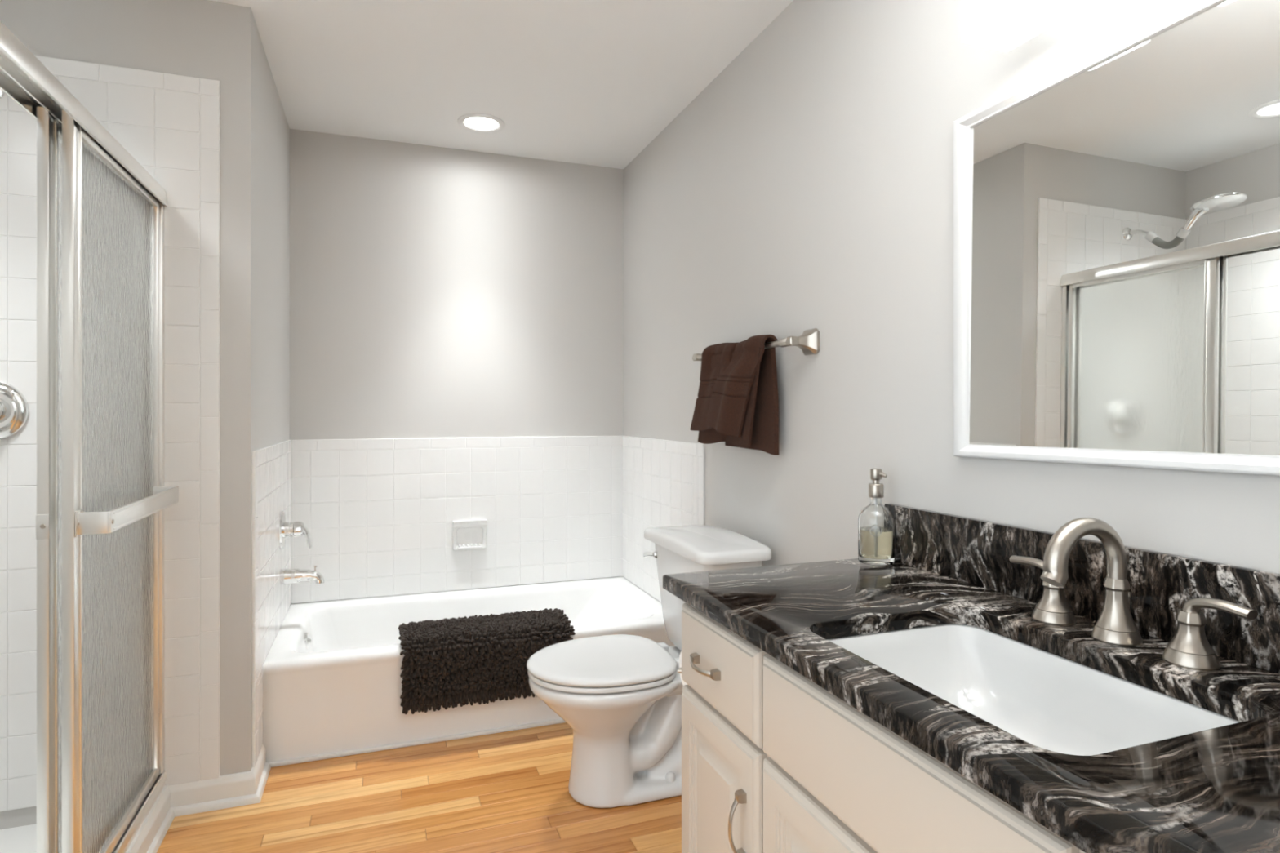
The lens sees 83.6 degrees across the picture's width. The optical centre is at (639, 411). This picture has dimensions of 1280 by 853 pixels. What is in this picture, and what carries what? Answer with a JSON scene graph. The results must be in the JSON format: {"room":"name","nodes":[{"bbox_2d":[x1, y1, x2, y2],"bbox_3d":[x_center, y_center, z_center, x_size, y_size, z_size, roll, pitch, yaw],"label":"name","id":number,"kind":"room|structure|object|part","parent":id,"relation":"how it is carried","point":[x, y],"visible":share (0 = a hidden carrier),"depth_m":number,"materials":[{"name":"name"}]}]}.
{"room":"bathroom","nodes":[
{"label":"bathroom","id":0,"kind":"room"},
{"bbox_2d":[0,0,289,830],"bbox_3d":[-1.849,-0.023,2.505,1.031,2.398,1.090,0,0,-20],"label":"wall","id":1,"kind":"structure","parent":0,"point":[207,39],"depth_m":2.15,"materials":[{"name":"grey paint"}]},
{"bbox_2d":[0,88,4,98],"bbox_3d":[-1.681,-0.848,1.718,0.188,0.174,0.488,0,0,-20],"label":"shower","id":2,"kind":"object","parent":1,"relation":"attached to","point":[2,92],"visible":0.45,"depth_m":1.95,"materials":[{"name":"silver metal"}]},
{"bbox_2d":[0,381,29,439],"bbox_3d":[-1.752,-0.001,1.920,0.164,0.164,0.060,0,0,-20],"label":"shower valve","id":3,"kind":"object","parent":1,"relation":"attached to","point":[14,406],"visible":1,"depth_m":1.95,"materials":[{"name":"silver metal"}]},
{"bbox_3d":[-1.751,0.014,1.917,0.072,0.101,0.054,0,0,-20],"label":"lever","id":4,"kind":"part","parent":3,"relation":"part of","materials":[{"name":"silver metal"}]},
{"bbox_2d":[0,823,36,852],"bbox_3d":[-1.608,1.161,1.348,0.695,0.030,1.250,0,0,-20],"label":"shower floor","id":5,"kind":"structure","parent":1,"relation":"attached to","point":[23,839],"depth_m":1.91,"materials":[{"name":"white"}]},
{"bbox_2d":[35,106,62,852],"bbox_3d":[-1.322,0.211,1.746,0.026,1.666,0.616,0,0,-20],"label":"sliding shower door","id":6,"kind":"structure","parent":1,"relation":"attached to","point":[49,129],"depth_m":1.47,"materials":[{"name":"silver metal"}]},
{"bbox_3d":[-1.218,0.236,1.461,0.022,0.050,0.004,0,0,-20],"label":"pull plate","id":7,"kind":"part","parent":6,"relation":"part of","materials":[{"name":"silver metal"}]},
{"bbox_3d":[-1.327,0.217,1.759,0.005,1.606,0.556,0,0,-20],"label":"glass panel","id":8,"kind":"part","parent":6,"relation":"part of","materials":[{"name":"white"}]},
{"bbox_2d":[0,20,167,852],"bbox_3d":[-1.204,0.209,1.491,0.084,1.722,1.240,0,0,-20],"label":"shower door frame","id":9,"kind":"object","parent":1,"relation":"attached to","point":[24,77],"visible":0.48,"depth_m":1.64,"materials":[{"name":"silver metal"}]},
{"bbox_2d":[0,54,219,811],"bbox_3d":[-1.700,0.054,1.975,0.949,2.079,0.008,0,0,-20],"label":"wall tile","id":10,"kind":"structure","parent":1,"relation":"attached to","point":[169,123],"depth_m":2.09,"materials":[{"name":"white tile"}]},
{"bbox_2d":[62,109,178,852],"bbox_3d":[-1.255,0.211,1.774,0.086,1.666,0.610,0,0,-20],"label":"sliding shower door","id":11,"kind":"structure","parent":1,"relation":"attached to","point":[113,497],"depth_m":1.68,"materials":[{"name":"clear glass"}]},
{"bbox_3d":[-1.287,0.217,1.774,0.005,1.606,0.556,0,0,-20],"label":"glass panel","id":12,"kind":"part","parent":11,"relation":"part of","materials":[{"name":"white"}]},
{"bbox_2d":[122,781,164,852],"bbox_3d":[-1.227,1.123,1.486,0.115,0.105,1.250,0,0,-20],"label":"trim","id":13,"kind":"structure","parent":1,"relation":"attached to","point":[133,837],"depth_m":1.90,"materials":[{"name":"white paint"}]},
{"bbox_2d":[126,744,271,852],"bbox_3d":[-1.067,1.133,1.581,0.251,0.086,1.560,0,0,-20],"label":"baseboard","id":14,"kind":"structure","parent":1,"relation":"attached to","point":[243,788],"depth_m":2.11,"materials":[{"name":"white paint"}]},
{"bbox_2d":[252,440,291,767],"bbox_3d":[-1.347,0.608,2.647,0.008,0.967,0.965,0,0,-20],"label":"wall tile","id":15,"kind":"structure","parent":1,"relation":"attached to","point":[272,464],"depth_m":2.40,"materials":[{"name":"white tile"}]},
{"bbox_2d":[278,511,311,549],"bbox_3d":[-1.334,0.461,2.782,0.110,0.152,0.148,0,0,-20],"label":"tub valve","id":16,"kind":"object","parent":1,"relation":"attached to","point":[295,529],"visible":1,"depth_m":2.76,"materials":[{"name":"silver metal"}]},
{"bbox_3d":[-1.329,0.483,2.784,0.100,0.108,0.060,0,0,-20],"label":"lever","id":17,"kind":"part","parent":16,"relation":"part of","materials":[{"name":"silver metal"}]},
{"bbox_2d":[280,565,324,585],"bbox_3d":[-1.313,0.640,2.790,0.154,0.072,0.060,0,0,-20],"label":"tub spout","id":18,"kind":"object","parent":1,"relation":"attached to","point":[287,576],"visible":1,"depth_m":2.77,"materials":[{"name":"silver metal"}]},
{"bbox_2d":[156,722,681,852],"bbox_3d":[-0.551,1.206,1.162,2.755,0.060,4.500,0,0,-20],"label":"floor","id":19,"kind":"structure","parent":0,"point":[508,792],"depth_m":2.12,"materials":[{"name":"brown wood"}]},
{"bbox_2d":[262,576,675,767],"bbox_3d":[-0.664,1.005,2.984,1.522,0.341,0.796,0,0,-20],"label":"bathtub","id":20,"kind":"object","parent":19,"relation":"on","point":[332,684],"visible":0.69,"depth_m":2.60,"materials":[{"name":"white ceramic"}]},
{"bbox_3d":[-1.294,0.898,2.797,0.021,0.068,0.068,0,0,-20],"label":"overflow plate","id":21,"kind":"part","parent":20,"relation":"part of","materials":[{"name":"silver metal"}]},
{"bbox_2d":[398,608,575,714],"bbox_3d":[-0.577,0.924,2.700,0.635,0.266,0.279,0,0,-20],"label":"bath mat","id":22,"kind":"object","parent":20,"relation":"on","point":[447,663],"visible":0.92,"depth_m":2.58,"materials":[{"name":"black fabric"}]},
{"bbox_2d":[526,524,771,808],"bbox_3d":[-0.004,0.794,2.259,0.706,0.795,0.504,0,0,-20],"label":"toilet","id":23,"kind":"object","parent":19,"relation":"on","point":[620,696],"visible":0.79,"depth_m":2.15,"materials":[{"name":"white ceramic"}]},
{"bbox_3d":[-0.126,0.789,2.215,0.441,0.016,0.408,0,0,-20],"label":"seat","id":24,"kind":"part","parent":23,"relation":"part of","materials":[{"name":"white plastic"}]},
{"bbox_3d":[-0.126,0.767,2.215,0.447,0.026,0.412,0,0,-20],"label":"seat lid","id":25,"kind":"part","parent":23,"relation":"part of","materials":[{"name":"white plastic"}]},
{"bbox_3d":[-0.001,0.997,2.261,0.699,0.390,0.409,0,0,-20],"label":"bowl","id":26,"kind":"part","parent":23,"relation":"part of","materials":[{"name":"white ceramic"}]},
{"bbox_3d":[0.039,0.499,2.492,0.023,0.037,0.089,0,0,-29],"label":"flush lever","id":27,"kind":"part","parent":23,"relation":"part of","materials":[{"name":"silver metal"}]},
{"bbox_3d":[0.206,0.421,2.336,0.248,0.050,0.504,0,0,-20],"label":"tank lid","id":28,"kind":"part","parent":23,"relation":"part of","materials":[{"name":"white ceramic"}]},
{"bbox_3d":[0.209,0.621,2.337,0.204,0.366,0.456,0,0,-20],"label":"tank","id":29,"kind":"part","parent":23,"relation":"part of","materials":[{"name":"white ceramic"}]},
{"bbox_2d":[681,602,1084,852],"bbox_3d":[0.545,0.780,1.030,0.582,0.791,1.275,0,0,-20],"label":"vanity cabinet","id":30,"kind":"object","parent":19,"relation":"on","point":[773,761],"visible":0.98,"depth_m":1.10,"materials":[{"name":"beige paint"}]},
{"bbox_2d":[676,667,681,673],"bbox_3d":[0.171,0.586,1.618,0.170,0.040,0.083,0,0,-20],"label":"toilet paper holder","id":31,"kind":"object","parent":30,"relation":"attached to","point":[679,670],"visible":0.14,"depth_m":1.61,"materials":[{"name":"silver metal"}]},
{"bbox_2d":[679,651,687,685],"bbox_3d":[0.159,0.589,1.641,0.108,0.102,0.102,0,0,-20],"label":"toilet paper roll","id":32,"kind":"object","parent":31,"relation":"on","point":[683,682],"visible":0.09,"depth_m":1.66,"materials":[{"name":"white paper"}]},
{"bbox_3d":[0.119,0.499,1.397,0.031,0.017,0.111,0,0,-20],"label":"handle","id":33,"kind":"part","parent":30,"relation":"part of","materials":[{"name":"silver metal"}]},
{"bbox_3d":[0.151,0.496,1.385,0.022,0.167,0.333,0,0,-20],"label":"drawer","id":34,"kind":"part","parent":30,"relation":"part of","materials":[{"name":"beige paint"}]},
{"bbox_3d":[0.151,0.821,1.385,0.022,0.461,0.333,0,0,-20],"label":"door","id":35,"kind":"part","parent":30,"relation":"part of","materials":[{"name":"beige paint"}]},
{"bbox_3d":[0.169,0.731,1.257,0.031,0.122,0.017,0,0,-20],"label":"handle","id":36,"kind":"part","parent":30,"relation":"part of","materials":[{"name":"silver metal"}]},
{"bbox_3d":[0.260,0.821,1.086,0.022,0.461,0.280,0,0,-20],"label":"door","id":37,"kind":"part","parent":30,"relation":"part of","materials":[{"name":"beige paint"}]},
{"bbox_3d":[0.310,0.496,0.948,0.022,0.167,0.574,0,0,-20],"label":"false drawer","id":38,"kind":"part","parent":30,"relation":"part of","materials":[{"name":"beige paint"}]},
{"bbox_2d":[662,558,1279,852],"bbox_3d":[0.546,0.369,1.030,0.582,0.030,1.323,0,0,-20],"label":"countertop","id":39,"kind":"structure","parent":30,"relation":"on","point":[1215,790],"depth_m":0.88,"materials":[{"name":"black stone"}]},
{"bbox_2d":[857,468,894,565],"bbox_3d":[0.552,0.244,1.675,0.081,0.219,0.082,0,0,-20],"label":"soap dispenser","id":40,"kind":"object","parent":39,"relation":"on","point":[876,522],"visible":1,"depth_m":1.65,"materials":[{"name":"clear glass"}]},
{"bbox_2d":[857,497,894,565],"bbox_3d":[0.552,0.274,1.675,0.081,0.158,0.082,0,0,-20],"label":"bottle","id":41,"kind":"object","parent":40,"relation":"attached to","point":[876,523],"depth_m":1.64,"materials":[{"name":"clear glass"}]},
{"bbox_2d":[826,623,1240,755],"bbox_3d":[0.510,0.457,1.015,0.386,0.146,0.530,0,0,-20],"label":"undermount sink","id":42,"kind":"object","parent":39,"relation":"in","point":[1046,700],"visible":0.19,"depth_m":1.15,"materials":[{"name":"white ceramic"}]},
{"bbox_2d":[1009,555,1075,626],"bbox_3d":[0.692,0.305,1.233,0.065,0.098,0.112,0,0,-20],"label":"tap","id":43,"kind":"object","parent":39,"relation":"on","point":[1052,609],"visible":0.79,"depth_m":1.20,"materials":[{"name":"silver metal"}]},
{"bbox_3d":[0.687,0.273,1.243,0.023,0.034,0.090,0,0,-22],"label":"lever","id":44,"kind":"part","parent":43,"relation":"part of","materials":[{"name":"silver metal"}]},
{"bbox_2d":[1031,580,1075,626],"bbox_3d":[0.700,0.318,1.212,0.065,0.073,0.065,0,0,-20],"label":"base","id":45,"kind":"object","parent":43,"relation":"attached to","point":[1052,609],"depth_m":1.20,"materials":[{"name":"silver metal"}]},
{"bbox_2d":[1040,517,1142,646],"bbox_3d":[0.683,0.258,1.089,0.181,0.193,0.066,0,0,-20],"label":"spout","id":46,"kind":"object","parent":39,"relation":"on","point":[1115,625],"visible":1,"depth_m":1.09,"materials":[{"name":"silver metal"}]},
{"bbox_3d":[0.737,0.306,1.108,0.066,0.096,0.066,0,0,-20],"label":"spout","id":47,"kind":"part","parent":46,"relation":"part of","materials":[{"name":"silver metal"}]},
{"bbox_3d":[0.762,0.295,1.117,0.008,0.027,0.008,0,0,-20],"label":"lift rod","id":48,"kind":"part","parent":46,"relation":"part of","materials":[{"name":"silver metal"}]},
{"bbox_2d":[1162,597,1257,671],"bbox_3d":[0.782,0.305,0.985,0.065,0.098,0.112,0,0,-20],"label":"tap","id":49,"kind":"object","parent":39,"relation":"on","point":[1189,648],"visible":1,"depth_m":0.99,"materials":[{"name":"silver metal"}]},
{"bbox_2d":[1162,608,1220,671],"bbox_3d":[0.774,0.318,1.007,0.065,0.073,0.065,0,0,-20],"label":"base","id":50,"kind":"object","parent":49,"relation":"attached to","point":[1189,648],"depth_m":0.99,"materials":[{"name":"silver metal"}]},
{"bbox_3d":[0.784,0.273,0.974,0.023,0.034,0.090,0,0,-18],"label":"lever","id":51,"kind":"part","parent":49,"relation":"part of","materials":[{"name":"silver metal"}]},
{"bbox_2d":[289,128,623,604],"bbox_3d":[-0.817,-0.023,3.406,1.524,2.398,0.100,0,0,-20],"label":"wall","id":52,"kind":"structure","parent":0,"point":[436,292],"depth_m":3.33,"materials":[{"name":"grey paint"}]},
{"bbox_2d":[290,435,622,604],"bbox_3d":[-0.798,0.479,3.355,1.524,0.709,0.008,0,0,-20],"label":"wall tile","id":53,"kind":"structure","parent":52,"relation":"attached to","point":[379,514],"depth_m":3.32,"materials":[{"name":"white tile"}]},
{"bbox_2d":[452,519,487,551],"bbox_3d":[-0.792,0.580,3.337,0.158,0.139,0.032,0,0,-20],"label":"soap dish","id":54,"kind":"object","parent":52,"relation":"attached to","point":[460,528],"visible":1,"depth_m":3.34,"materials":[{"name":"white ceramic"}]},
{"bbox_2d":[209,0,793,168],"bbox_3d":[-0.551,-1.262,1.162,2.755,0.080,4.500,0,0,-20],"label":"ceiling","id":55,"kind":"structure","parent":0,"point":[593,82],"depth_m":2.54,"materials":[{"name":"white paint"}]},
{"bbox_2d":[457,113,505,133],"bbox_3d":[-0.673,-1.218,3.038,0.196,0.007,0.196,0,0,-20],"label":"recessed light","id":56,"kind":"object","parent":55,"relation":"in","point":[477,122],"visible":1,"depth_m":3.03,"materials":[{"name":"white paint"}]},
{"bbox_2d":[623,0,1279,573],"bbox_3d":[0.697,-0.023,1.615,0.100,2.398,4.500,0,0,-20],"label":"wall","id":57,"kind":"structure","parent":0,"point":[809,184],"depth_m":1.90,"materials":[{"name":"grey paint"}]},
{"bbox_2d":[622,435,704,602],"bbox_3d":[0.077,0.608,3.164,0.008,0.967,0.965,0,0,-20],"label":"wall tiles","id":58,"kind":"structure","parent":57,"relation":"attached to","point":[664,480],"depth_m":3.19,"materials":[{"name":"white tile"}]},
{"bbox_2d":[692,328,819,361],"bbox_3d":[0.344,-0.196,2.322,0.080,0.072,0.712,0,0,-20],"label":"towel bar","id":59,"kind":"object","parent":57,"relation":"attached to","point":[808,342],"visible":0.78,"depth_m":2.01,"materials":[{"name":"silver metal"}]},
{"bbox_3d":[0.235,-0.196,2.623,0.080,0.072,0.072,0,0,-20],"label":"post","id":60,"kind":"part","parent":59,"relation":"part of","materials":[{"name":"silver metal"}]},
{"bbox_2d":[689,334,778,455],"bbox_3d":[0.278,-0.049,2.357,0.122,0.363,0.502,0,0,-20],"label":"hand towel","id":61,"kind":"object","parent":59,"relation":"hanging from","point":[737,402],"visible":1,"depth_m":2.21,"materials":[{"name":"brown fabric"}]},
{"bbox_3d":[0.453,-0.196,2.021,0.080,0.072,0.072,0,0,-20],"label":"post","id":62,"kind":"part","parent":59,"relation":"part of","materials":[{"name":"silver metal"}]},
{"bbox_2d":[884,503,1279,674],"bbox_3d":[0.815,0.288,1.112,0.019,0.132,1.294,0,0,-20],"label":"backsplash","id":63,"kind":"structure","parent":57,"relation":"attached to","point":[976,552],"depth_m":1.20,"materials":[{"name":"black stone"}]},
{"bbox_2d":[953,0,1279,475],"bbox_3d":[0.809,-0.265,1.117,0.019,0.722,0.848,0,0,-19],"label":"wall mirror","id":64,"kind":"object","parent":57,"relation":"attached to","point":[1117,209],"visible":1,"depth_m":1.16,"materials":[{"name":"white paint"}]}
]}

